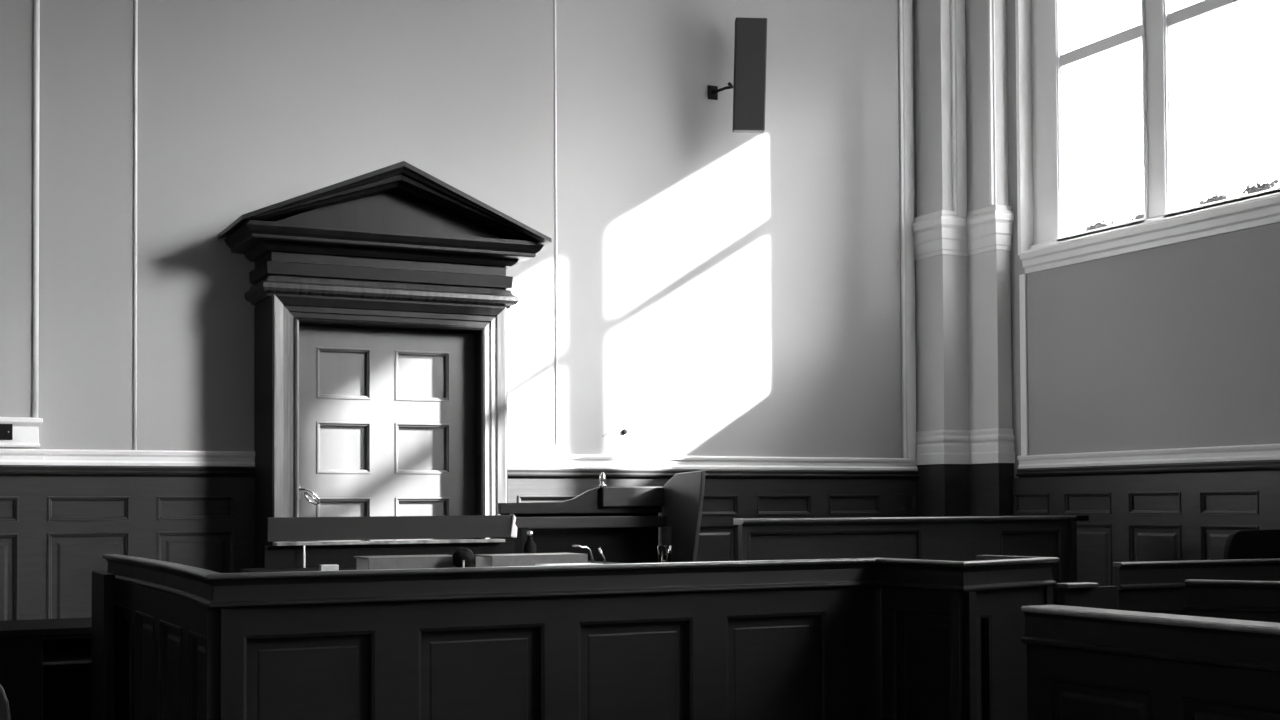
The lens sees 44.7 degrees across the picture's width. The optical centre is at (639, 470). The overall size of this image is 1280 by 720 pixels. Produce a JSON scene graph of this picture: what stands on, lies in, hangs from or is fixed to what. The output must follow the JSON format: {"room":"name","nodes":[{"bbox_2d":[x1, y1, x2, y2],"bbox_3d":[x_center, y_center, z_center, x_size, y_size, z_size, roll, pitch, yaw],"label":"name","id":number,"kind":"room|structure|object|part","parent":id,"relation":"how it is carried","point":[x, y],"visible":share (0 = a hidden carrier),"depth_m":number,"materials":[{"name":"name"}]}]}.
{"room":"courtroom","nodes":[
{"label":"courtroom","id":0,"kind":"room"},
{"bbox_2d":[0,0,916,457],"bbox_3d":[-2.899,-1.713,7.702,11.377,6.600,0.300,0,-1,-26],"label":"wall","id":1,"kind":"structure","parent":0,"point":[721,291],"depth_m":8.70,"materials":[{"name":"paint"}]},
{"bbox_2d":[0,424,12,439],"bbox_3d":[-3.021,-0.182,7.379,0.080,0.075,0.018,0,-1,-26],"label":"wall socket","id":2,"kind":"object","parent":1,"relation":"attached to","point":[6,430],"visible":1,"depth_m":7.38,"materials":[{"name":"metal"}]},
{"bbox_2d":[0,0,33,447],"bbox_3d":[-5.293,-2.576,6.362,5.290,4.910,0.030,0,-1,-26],"label":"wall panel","id":3,"kind":"structure","parent":1,"relation":"attached to","point":[16,16],"depth_m":7.45,"materials":[{"name":"paint"}]},
{"bbox_2d":[0,477,41,620],"bbox_3d":[-5.251,0.724,6.266,5.315,1.408,0.026,0,-1,-26],"label":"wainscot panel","id":4,"kind":"structure","parent":1,"relation":"attached to","point":[20,497],"depth_m":7.40,"materials":[{"name":"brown wood"}]},
{"bbox_2d":[0,417,42,447],"bbox_3d":[-5.260,-0.194,6.301,5.320,0.144,0.060,0,-1,-26],"label":"trim","id":5,"kind":"structure","parent":1,"relation":"attached to","point":[25,429],"depth_m":7.42,"materials":[{"name":"white paint"}]},
{"bbox_2d":[32,0,39,417],"bbox_3d":[-2.912,-2.633,7.511,0.027,4.770,0.027,0,-1,-26],"label":"trim","id":6,"kind":"structure","parent":1,"relation":"attached to","point":[35,397],"depth_m":7.47,"materials":[{"name":"white paint"}]},
{"bbox_2d":[0,448,254,466],"bbox_3d":[-4.800,-0.073,6.525,6.345,0.078,0.060,0,-1,-26],"label":"trim","id":7,"kind":"structure","parent":1,"relation":"attached to","point":[70,457],"depth_m":7.65,"materials":[{"name":"white paint"}]},
{"bbox_2d":[0,465,255,477],"bbox_3d":[-4.797,-0.004,6.518,6.345,0.060,0.072,0,-1,-26],"label":"trim","id":8,"kind":"structure","parent":1,"relation":"attached to","point":[43,471],"depth_m":7.64,"materials":[{"name":"black wood"}]},
{"bbox_2d":[133,0,137,449],"bbox_3d":[-2.509,-2.555,7.742,0.016,4.920,0.016,0,-1,-26],"label":"trim","id":9,"kind":"structure","parent":1,"relation":"attached to","point":[135,1],"depth_m":7.71,"materials":[{"name":"white paint"}]},
{"bbox_2d":[41,477,254,618],"bbox_3d":[-2.415,0.741,7.695,1.035,1.408,0.026,0,-1,-26],"label":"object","id":10,"kind":"structure","parent":1,"relation":"attached to","point":[204,523],"depth_m":7.66,"materials":[{"name":"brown wood"}]},
{"bbox_2d":[554,0,557,453],"bbox_3d":[-0.477,-2.543,8.744,0.011,4.920,0.011,0,-1,-26],"label":"trim","id":11,"kind":"structure","parent":1,"relation":"attached to","point":[554,0],"depth_m":8.71,"materials":[{"name":"white paint"}]},
{"bbox_2d":[508,479,917,561],"bbox_3d":[0.440,0.757,9.099,2.908,1.408,0.026,0,-1,-26],"label":"trim","id":12,"kind":"structure","parent":1,"relation":"attached to","point":[724,500],"depth_m":9.23,"materials":[{"name":"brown wood"}]},
{"bbox_2d":[508,454,917,470],"bbox_3d":[0.438,-0.043,9.118,2.903,0.078,0.030,0,-1,-26],"label":"trim","id":13,"kind":"structure","parent":1,"relation":"attached to","point":[514,460],"depth_m":9.07,"materials":[{"name":"white paint"}]},
{"bbox_2d":[508,468,919,479],"bbox_3d":[0.441,0.026,9.111,2.903,0.060,0.042,0,-1,-26],"label":"trim","id":14,"kind":"structure","parent":1,"relation":"attached to","point":[513,473],"depth_m":9.10,"materials":[{"name":"wood"}]},
{"bbox_2d":[708,17,766,132],"bbox_3d":[0.566,-2.301,9.076,0.367,0.658,0.187,-1,-1,13],"label":"speaker","id":15,"kind":"object","parent":1,"relation":"attached to","point":[750,39],"visible":1,"depth_m":9.02},
{"bbox_2d":[734,18,765,128],"bbox_3d":[0.641,-2.300,9.024,0.188,0.639,0.041,0,-1,0],"label":"grille","id":16,"kind":"object","parent":15,"relation":"attached to","point":[750,33],"depth_m":9.02,"materials":[{"name":"grey metal"}]},
{"bbox_2d":[898,0,915,457],"bbox_3d":[1.677,-2.531,9.792,0.097,4.920,0.026,0,-1,-26],"label":"trim","id":17,"kind":"structure","parent":1,"relation":"attached to","point":[904,6],"depth_m":9.76,"materials":[{"name":"white paint"}]},
{"bbox_2d":[1006,0,1279,477],"bbox_3d":[5.015,-1.836,4.074,0.223,6.600,13.200,0,-1,-26],"label":"wall","id":18,"kind":"structure","parent":0,"point":[1177,345],"depth_m":8.39,"materials":[{"name":"paint"}]},
{"bbox_2d":[950,0,966,216],"bbox_3d":[1.971,-3.256,9.659,0.101,3.480,0.038,0,-1,-26],"label":"trim","id":19,"kind":"structure","parent":18,"relation":"attached to","point":[957,7],"depth_m":9.62,"materials":[{"name":"white paint"}]},
{"bbox_2d":[912,205,1013,260],"bbox_3d":[1.969,-1.464,9.572,0.678,0.275,0.236,-1,-1,29],"label":"trim","id":20,"kind":"structure","parent":18,"relation":"attached to","point":[986,229],"depth_m":9.56,"materials":[{"name":"white paint"}]},
{"bbox_2d":[915,0,1011,431],"bbox_3d":[1.987,-2.506,9.648,0.298,4.980,0.556,0,-1,-26],"label":"column","id":21,"kind":"structure","parent":18,"relation":"attached to","point":[964,360],"depth_m":9.59,"materials":[{"name":"paint"}]},
{"bbox_2d":[917,463,1013,516],"bbox_3d":[2.001,0.781,9.567,0.310,1.645,0.568,0,-1,-26],"label":"column base","id":22,"kind":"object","parent":18,"relation":"attached to","point":[944,490],"depth_m":9.53,"materials":[{"name":"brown wood"}]},
{"bbox_2d":[916,428,1014,464],"bbox_3d":[1.974,-0.143,9.545,0.656,0.212,0.193,-1,-1,29],"label":"trim","id":23,"kind":"structure","parent":18,"relation":"attached to","point":[994,445],"depth_m":9.53,"materials":[{"name":"white paint"}]},
{"bbox_2d":[987,0,996,204],"bbox_3d":[2.128,-3.302,9.431,0.040,3.400,0.034,0,-1,-26],"label":"trim","id":24,"kind":"structure","parent":18,"relation":"attached to","point":[991,3],"depth_m":9.40,"materials":[{"name":"white paint"}]},
{"bbox_2d":[1019,274,1027,455],"bbox_3d":[2.299,-0.629,9.314,0.014,1.090,0.053,0,-1,-26],"label":"trim","id":25,"kind":"structure","parent":18,"relation":"attached to","point":[1022,278],"depth_m":9.30,"materials":[{"name":"white paint"}]},
{"bbox_2d":[1015,0,1033,254],"bbox_3d":[2.382,-2.178,9.421,0.233,1.770,0.028,0,-1,-26],"label":"trim","id":26,"kind":"structure","parent":18,"relation":"attached to","point":[1022,7],"depth_m":9.38,"materials":[{"name":"white paint"}]},
{"bbox_2d":[1012,471,1279,585],"bbox_3d":[5.040,0.612,3.707,0.026,1.408,12.630,0,-1,-26],"label":"wall paneling","id":27,"kind":"structure","parent":18,"relation":"attached to","point":[1156,517],"depth_m":8.36,"materials":[{"name":"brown wood"}]},
{"bbox_2d":[1016,459,1279,477],"bbox_3d":[5.044,-0.119,3.694,0.042,0.060,12.570,0,-1,-26],"label":"trim","id":28,"kind":"structure","parent":18,"relation":"attached to","point":[1252,465],"depth_m":8.32,"materials":[{"name":"black wood"}]},
{"bbox_2d":[1017,443,1279,468],"bbox_3d":[5.049,-0.188,3.698,0.030,0.078,12.570,0,-1,-26],"label":"trim","id":29,"kind":"structure","parent":18,"relation":"attached to","point":[1260,451],"depth_m":8.33,"materials":[{"name":"white paint"}]},
{"bbox_2d":[1019,193,1279,273],"bbox_3d":[2.856,-1.267,8.236,0.138,0.130,2.400,0,-1,-26],"label":"trim","id":30,"kind":"structure","parent":18,"relation":"attached to","point":[1265,210],"depth_m":8.30,"materials":[{"name":"white paint"}]},
{"bbox_2d":[1030,0,1279,248],"bbox_3d":[2.923,-2.205,8.324,0.100,1.778,2.423,0,-1,-26],"label":"window","id":31,"kind":"structure","parent":18,"relation":"in","point":[1050,59],"depth_m":8.78,"materials":[{"name":"white paint"}]},
{"bbox_3d":[2.617,-2.187,8.864,0.029,1.680,0.721,0,-1,-26],"label":"sash moulding","id":32,"kind":"part","parent":31,"relation":"part of","materials":[{"name":"white paint"}]},
{"bbox_3d":[3.114,-2.212,7.855,0.029,1.680,1.271,0,-1,-26],"label":"sash moulding","id":33,"kind":"part","parent":31,"relation":"part of","materials":[{"name":"white paint"}]},
{"bbox_3d":[3.027,-1.362,8.301,0.085,0.082,2.320,0,-1,-26],"label":"trim","id":34,"kind":"structure","parent":18,"relation":"attached to","visible":0},
{"bbox_2d":[1084,219,1113,231],"bbox_3d":[2.655,-1.413,9.003,0.039,0.065,0.263,0,-1,-26],"label":"clump","id":35,"kind":"object","parent":34,"relation":"on","point":[1097,225],"visible":0.71,"depth_m":9.00,"materials":[{"name":"grey plant"}]},
{"bbox_2d":[1131,213,1143,220],"bbox_3d":[2.824,-1.418,8.667,0.036,0.057,0.227,0,-1,-26],"label":"clump","id":36,"kind":"object","parent":34,"relation":"on","point":[1138,216],"visible":0.34,"depth_m":8.72,"materials":[{"name":"grey plant"}]},
{"bbox_2d":[1199,194,1226,204],"bbox_3d":[3.035,-1.430,8.231,0.043,0.063,0.196,0,-1,-20],"label":"clump","id":37,"kind":"object","parent":34,"relation":"on","point":[1220,197],"visible":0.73,"depth_m":8.22,"materials":[{"name":"grey plant"}]},
{"bbox_2d":[1242,179,1278,193],"bbox_3d":[3.173,-1.441,7.949,0.043,0.068,0.249,0,-1,-26],"label":"clump","id":38,"kind":"object","parent":34,"relation":"on","point":[1265,186],"visible":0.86,"depth_m":7.95,"materials":[{"name":"grey plant"}]},
{"bbox_3d":[0.098,1.535,1.570,11.377,0.200,13.800,0,-1,-26],"label":"floor","id":39,"kind":"structure","parent":0,"visible":0},
{"bbox_2d":[0,685,10,719],"bbox_3d":[-1.298,0.924,2.728,0.440,1.091,0.530,0,-2,-32],"label":"chair","id":40,"kind":"object","parent":39,"relation":"on","point":[4,704],"visible":1,"depth_m":3.04,"materials":[{"name":"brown wood"}]},
{"bbox_2d":[0,618,91,719],"bbox_3d":[-2.947,1.120,6.671,1.250,0.890,0.620,0,-1,-26],"label":"desk","id":41,"kind":"object","parent":39,"relation":"on","point":[45,664],"visible":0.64,"depth_m":6.65,"materials":[{"name":"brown wood"}]},
{"bbox_2d":[43,634,90,639],"bbox_3d":[-2.539,0.718,6.882,0.245,0.014,0.580,0,-1,-26],"label":"shelf","id":42,"kind":"object","parent":41,"relation":"attached to","point":[45,636],"depth_m":6.60,"materials":[{"name":"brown wood"}]},
{"bbox_2d":[43,649,90,664],"bbox_3d":[-2.538,0.826,6.879,0.245,0.012,0.580,0,-1,-26],"label":"shelf","id":43,"kind":"object","parent":41,"relation":"attached to","point":[50,656],"depth_m":6.83,"materials":[{"name":"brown wood"}]},
{"bbox_2d":[218,161,551,567],"bbox_3d":[-1.295,0.028,7.945,1.586,3.112,0.599,0,-1,-26],"label":"door surround","id":44,"kind":"object","parent":39,"relation":"on","point":[397,246],"visible":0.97,"depth_m":7.83,"materials":[{"name":"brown wood"}]},
{"bbox_3d":[-1.730,0.361,7.597,0.125,2.435,0.046,0,-1,-26],"label":"architrave","id":45,"kind":"part","parent":44,"relation":"part of","materials":[{"name":"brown wood"}]},
{"bbox_3d":[-1.328,-0.896,8.045,1.335,0.100,0.432,0,-1,-26],"label":"band moulding","id":46,"kind":"part","parent":44,"relation":"part of","materials":[{"name":"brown wood"}]},
{"bbox_3d":[-1.307,-1.122,8.005,1.535,0.105,0.532,0,-1,-26],"label":"cornice","id":47,"kind":"part","parent":44,"relation":"part of","materials":[{"name":"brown wood"}]},
{"bbox_3d":[-1.301,-1.352,7.974,1.586,0.351,0.595,0,-1,-26],"label":"raking cornice","id":48,"kind":"part","parent":44,"relation":"part of","materials":[{"name":"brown wood"}]},
{"bbox_2d":[299,325,474,541],"bbox_3d":[-1.289,0.429,7.930,0.954,2.300,0.096,0,-1,-26],"label":"door","id":49,"kind":"structure","parent":44,"relation":"attached to","point":[387,417],"depth_m":7.95,"materials":[{"name":"white wood"}]},
{"bbox_3d":[-1.650,0.132,7.730,0.115,0.086,0.035,0,-1,-2],"label":"handle","id":50,"kind":"part","parent":49,"relation":"part of","materials":[{"name":"metal"}]},
{"bbox_3d":[-1.249,-0.791,7.862,1.209,0.125,0.046,0,-1,-26],"label":"architrave","id":51,"kind":"part","parent":44,"relation":"part of","materials":[{"name":"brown wood"}]},
{"bbox_3d":[-0.757,0.367,8.075,0.125,2.435,0.046,0,-1,-26],"label":"architrave","id":52,"kind":"part","parent":44,"relation":"part of","materials":[{"name":"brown wood"}]},
{"bbox_2d":[91,554,1059,719],"bbox_3d":[-0.543,0.922,5.357,3.956,1.202,1.822,-1,-1,11],"label":"enclosure","id":53,"kind":"object","parent":39,"relation":"on","point":[800,639],"visible":1,"depth_m":5.26,"materials":[{"name":"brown wood"}]},
{"bbox_3d":[-0.524,0.330,5.365,3.912,0.018,1.819,-1,-1,11],"label":"rail","id":54,"kind":"part","parent":53,"relation":"part of","materials":[{"name":"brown wood"}]},
{"bbox_2d":[1055,582,1117,609],"bbox_3d":[1.646,0.966,5.685,0.258,1.106,0.070,0,-1,-26],"label":"bench","id":55,"kind":"object","parent":53,"relation":"attached to","point":[1079,594],"visible":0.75,"depth_m":5.68,"materials":[{"name":"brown wood"}]},
{"bbox_3d":[1.594,0.420,5.673,0.148,0.016,0.070,0,-1,-26],"label":"gate rail","id":56,"kind":"part","parent":55,"relation":"part of","materials":[{"name":"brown wood"}]},
{"bbox_2d":[491,471,705,562],"bbox_3d":[-0.194,0.785,7.344,0.902,1.560,0.477,0,-1,-26],"label":"pew","id":57,"kind":"object","parent":39,"relation":"on","point":[628,524],"visible":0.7,"depth_m":7.54,"materials":[{"name":"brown wood"}]},
{"bbox_3d":[-0.602,0.914,7.195,0.040,1.300,0.380,0,-1,-26],"label":"panel","id":58,"kind":"part","parent":57,"relation":"part of","materials":[{"name":"black wood"}]},
{"bbox_3d":[-0.283,0.740,7.534,0.830,1.060,0.020,0,-1,-26],"label":"panel","id":59,"kind":"part","parent":57,"relation":"part of","materials":[{"name":"black wood"}]},
{"bbox_3d":[-0.250,0.251,7.473,0.830,0.055,0.040,0,-1,-26],"label":"rail","id":60,"kind":"part","parent":57,"relation":"part of","materials":[{"name":"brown wood"}]},
{"bbox_3d":[0.136,0.683,7.608,0.027,0.812,0.040,0,-1,-26],"label":"post","id":61,"kind":"part","parent":57,"relation":"part of","materials":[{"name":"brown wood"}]},
{"bbox_3d":[0.201,0.787,7.538,0.022,1.560,0.477,0,-1,-26],"label":"panel","id":62,"kind":"part","parent":57,"relation":"part of","materials":[{"name":"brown wood"}]},
{"bbox_2d":[733,515,1088,669],"bbox_3d":[1.445,0.905,7.956,2.155,1.330,0.100,0,-1,-26],"label":"wall","id":63,"kind":"structure","parent":39,"relation":"on","point":[961,538],"depth_m":7.94,"materials":[{"name":"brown wood"}]},
{"bbox_3d":[1.401,0.255,7.951,2.065,0.030,0.100,0,-1,-26],"label":"rail","id":64,"kind":"part","parent":63,"relation":"part of","materials":[{"name":"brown wood"}]},
{"bbox_3d":[2.317,0.925,8.380,0.035,1.300,0.090,0,-1,-26],"label":"post","id":65,"kind":"part","parent":63,"relation":"part of","materials":[{"name":"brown wood"}]},
{"bbox_3d":[2.372,0.260,8.418,0.090,0.030,0.070,0,-1,-26],"label":"rail","id":66,"kind":"part","parent":63,"relation":"part of","materials":[{"name":"black wood"}]},
{"bbox_2d":[1021,605,1279,719],"bbox_3d":[1.807,0.921,3.586,0.432,1.100,2.280,0,-1,-26],"label":"bench","id":67,"kind":"object","parent":39,"relation":"on","point":[1084,663],"visible":1,"depth_m":4.10,"materials":[{"name":"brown wood"}]},
{"bbox_3d":[1.665,0.379,3.530,0.122,0.018,2.280,0,-1,-26],"label":"rail","id":68,"kind":"part","parent":67,"relation":"part of","materials":[{"name":"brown wood"}]},
{"bbox_2d":[1113,558,1279,614],"bbox_3d":[2.546,0.955,6.623,1.504,1.160,0.372,0,-1,-22],"label":"bench","id":69,"kind":"object","parent":39,"relation":"on","point":[1145,586],"visible":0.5,"depth_m":6.29,"materials":[{"name":"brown wood"}]},
{"bbox_3d":[2.602,0.380,6.490,1.504,0.018,0.056,0,-1,-22],"label":"rail","id":70,"kind":"part","parent":69,"relation":"part of","materials":[{"name":"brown wood"}]},
{"bbox_2d":[1185,579,1279,622],"bbox_3d":[2.413,0.951,5.514,0.810,1.120,0.432,-1,-2,35],"label":"bench","id":71,"kind":"object","parent":39,"relation":"on","point":[1227,599],"visible":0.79,"depth_m":5.49,"materials":[{"name":"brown wood"}]},
{"bbox_3d":[2.303,0.397,5.373,0.810,0.018,0.056,-1,-2,35],"label":"rail","id":72,"kind":"part","parent":71,"relation":"part of","materials":[{"name":"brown wood"}]},
{"bbox_2d":[1223,529,1279,559],"bbox_3d":[2.759,0.916,7.386,0.440,1.271,0.552,0,-1,-26],"label":"chair","id":73,"kind":"object","parent":39,"relation":"on","point":[1240,544],"visible":0.21,"depth_m":7.12,"materials":[{"name":"black leather"}]},
{"bbox_3d":[-0.617,1.353,6.223,2.000,0.380,1.730,0,-1,-26],"label":"floor","id":74,"kind":"structure","parent":0,"visible":0},
{"bbox_2d":[241,561,629,572],"bbox_3d":[-0.627,0.778,6.149,1.590,0.765,1.420,0,-1,-26],"label":"desk","id":75,"kind":"object","parent":74,"relation":"on","point":[243,570],"visible":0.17,"depth_m":6.38,"materials":[{"name":"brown wood"}]},
{"bbox_2d":[320,564,338,570],"bbox_3d":[-1.155,0.371,5.777,0.068,0.038,0.064,0,-1,-18],"label":"block","id":76,"kind":"object","parent":75,"relation":"on","point":[334,567],"visible":0.49,"depth_m":5.75,"materials":[{"name":"paper"}]},
{"bbox_2d":[263,514,517,567],"bbox_3d":[-1.051,0.302,6.702,1.132,0.216,0.105,0,-1,-26],"label":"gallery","id":77,"kind":"object","parent":75,"relation":"on","point":[323,529],"visible":1,"depth_m":6.67,"materials":[{"name":"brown wood"}]},
{"bbox_3d":[-1.399,0.360,6.476,0.009,0.093,0.009,0,-1,-4],"label":"support rod","id":78,"kind":"part","parent":77,"relation":"part of","materials":[{"name":"white paint"}]},
{"bbox_3d":[-0.572,0.250,6.972,0.034,0.105,0.045,0,-1,-26],"label":"moulding","id":79,"kind":"part","parent":77,"relation":"part of","materials":[{"name":"white paint"}]},
{"bbox_2d":[354,554,456,569],"bbox_3d":[-0.892,0.362,5.990,0.370,0.062,0.230,0,-1,-24],"label":"book","id":80,"kind":"object","parent":75,"relation":"on","point":[392,561],"visible":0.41,"depth_m":5.89,"materials":[{"name":"grey paper"}]},
{"bbox_2d":[452,547,474,567],"bbox_3d":[-0.666,0.342,5.899,0.084,0.098,0.096,1,-2,-44],"label":"microphone","id":81,"kind":"object","parent":75,"relation":"on","point":[461,557],"visible":0.87,"depth_m":5.87,"materials":[{"name":"black"}]},
{"bbox_2d":[524,531,535,553],"bbox_3d":[-0.449,0.324,6.348,0.052,0.151,0.052,0,-1,-26],"label":"bottle","id":82,"kind":"object","parent":75,"relation":"on","point":[529,546],"visible":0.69,"depth_m":6.33,"materials":[{"name":"glass"}]},
{"bbox_2d":[474,553,587,566],"bbox_3d":[-0.428,0.361,6.079,0.404,0.064,0.208,0,-1,-26],"label":"book","id":83,"kind":"object","parent":75,"relation":"on","point":[527,559],"visible":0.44,"depth_m":5.99,"materials":[{"name":"grey paper"}]},
{"bbox_2d":[535,563,597,565],"bbox_3d":[-0.261,0.366,5.760,0.220,0.037,0.140,0,-1,-26],"label":"paper sheet","id":84,"kind":"object","parent":75,"relation":"on","point":[560,563],"visible":0.27,"depth_m":5.73,"materials":[{"name":"white paper"}]},
{"bbox_2d":[572,545,605,563],"bbox_3d":[-0.205,0.352,6.356,0.155,0.094,0.014,0,-1,-26],"label":"wire stand","id":85,"kind":"object","parent":75,"relation":"on","point":[576,546],"visible":0.77,"depth_m":6.35,"materials":[{"name":"metal"}]},
{"bbox_3d":[-0.229,0.352,6.344,0.103,0.094,0.014,0,-1,-26],"label":"wire arm","id":86,"kind":"part","parent":85,"relation":"part of","materials":[{"name":"metal"}]},
{"bbox_3d":[-0.156,0.359,6.380,0.034,0.079,0.012,0,-1,-26],"label":"wire arm","id":87,"kind":"part","parent":85,"relation":"part of","materials":[{"name":"metal"}]},
{"bbox_2d":[657,546,671,562],"bbox_3d":[0.101,0.355,6.395,0.060,0.085,0.060,0,-1,-26],"label":"drinking glass","id":88,"kind":"object","parent":75,"relation":"on","point":[664,552],"visible":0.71,"depth_m":6.37,"materials":[{"name":"clear glass"}]}
]}

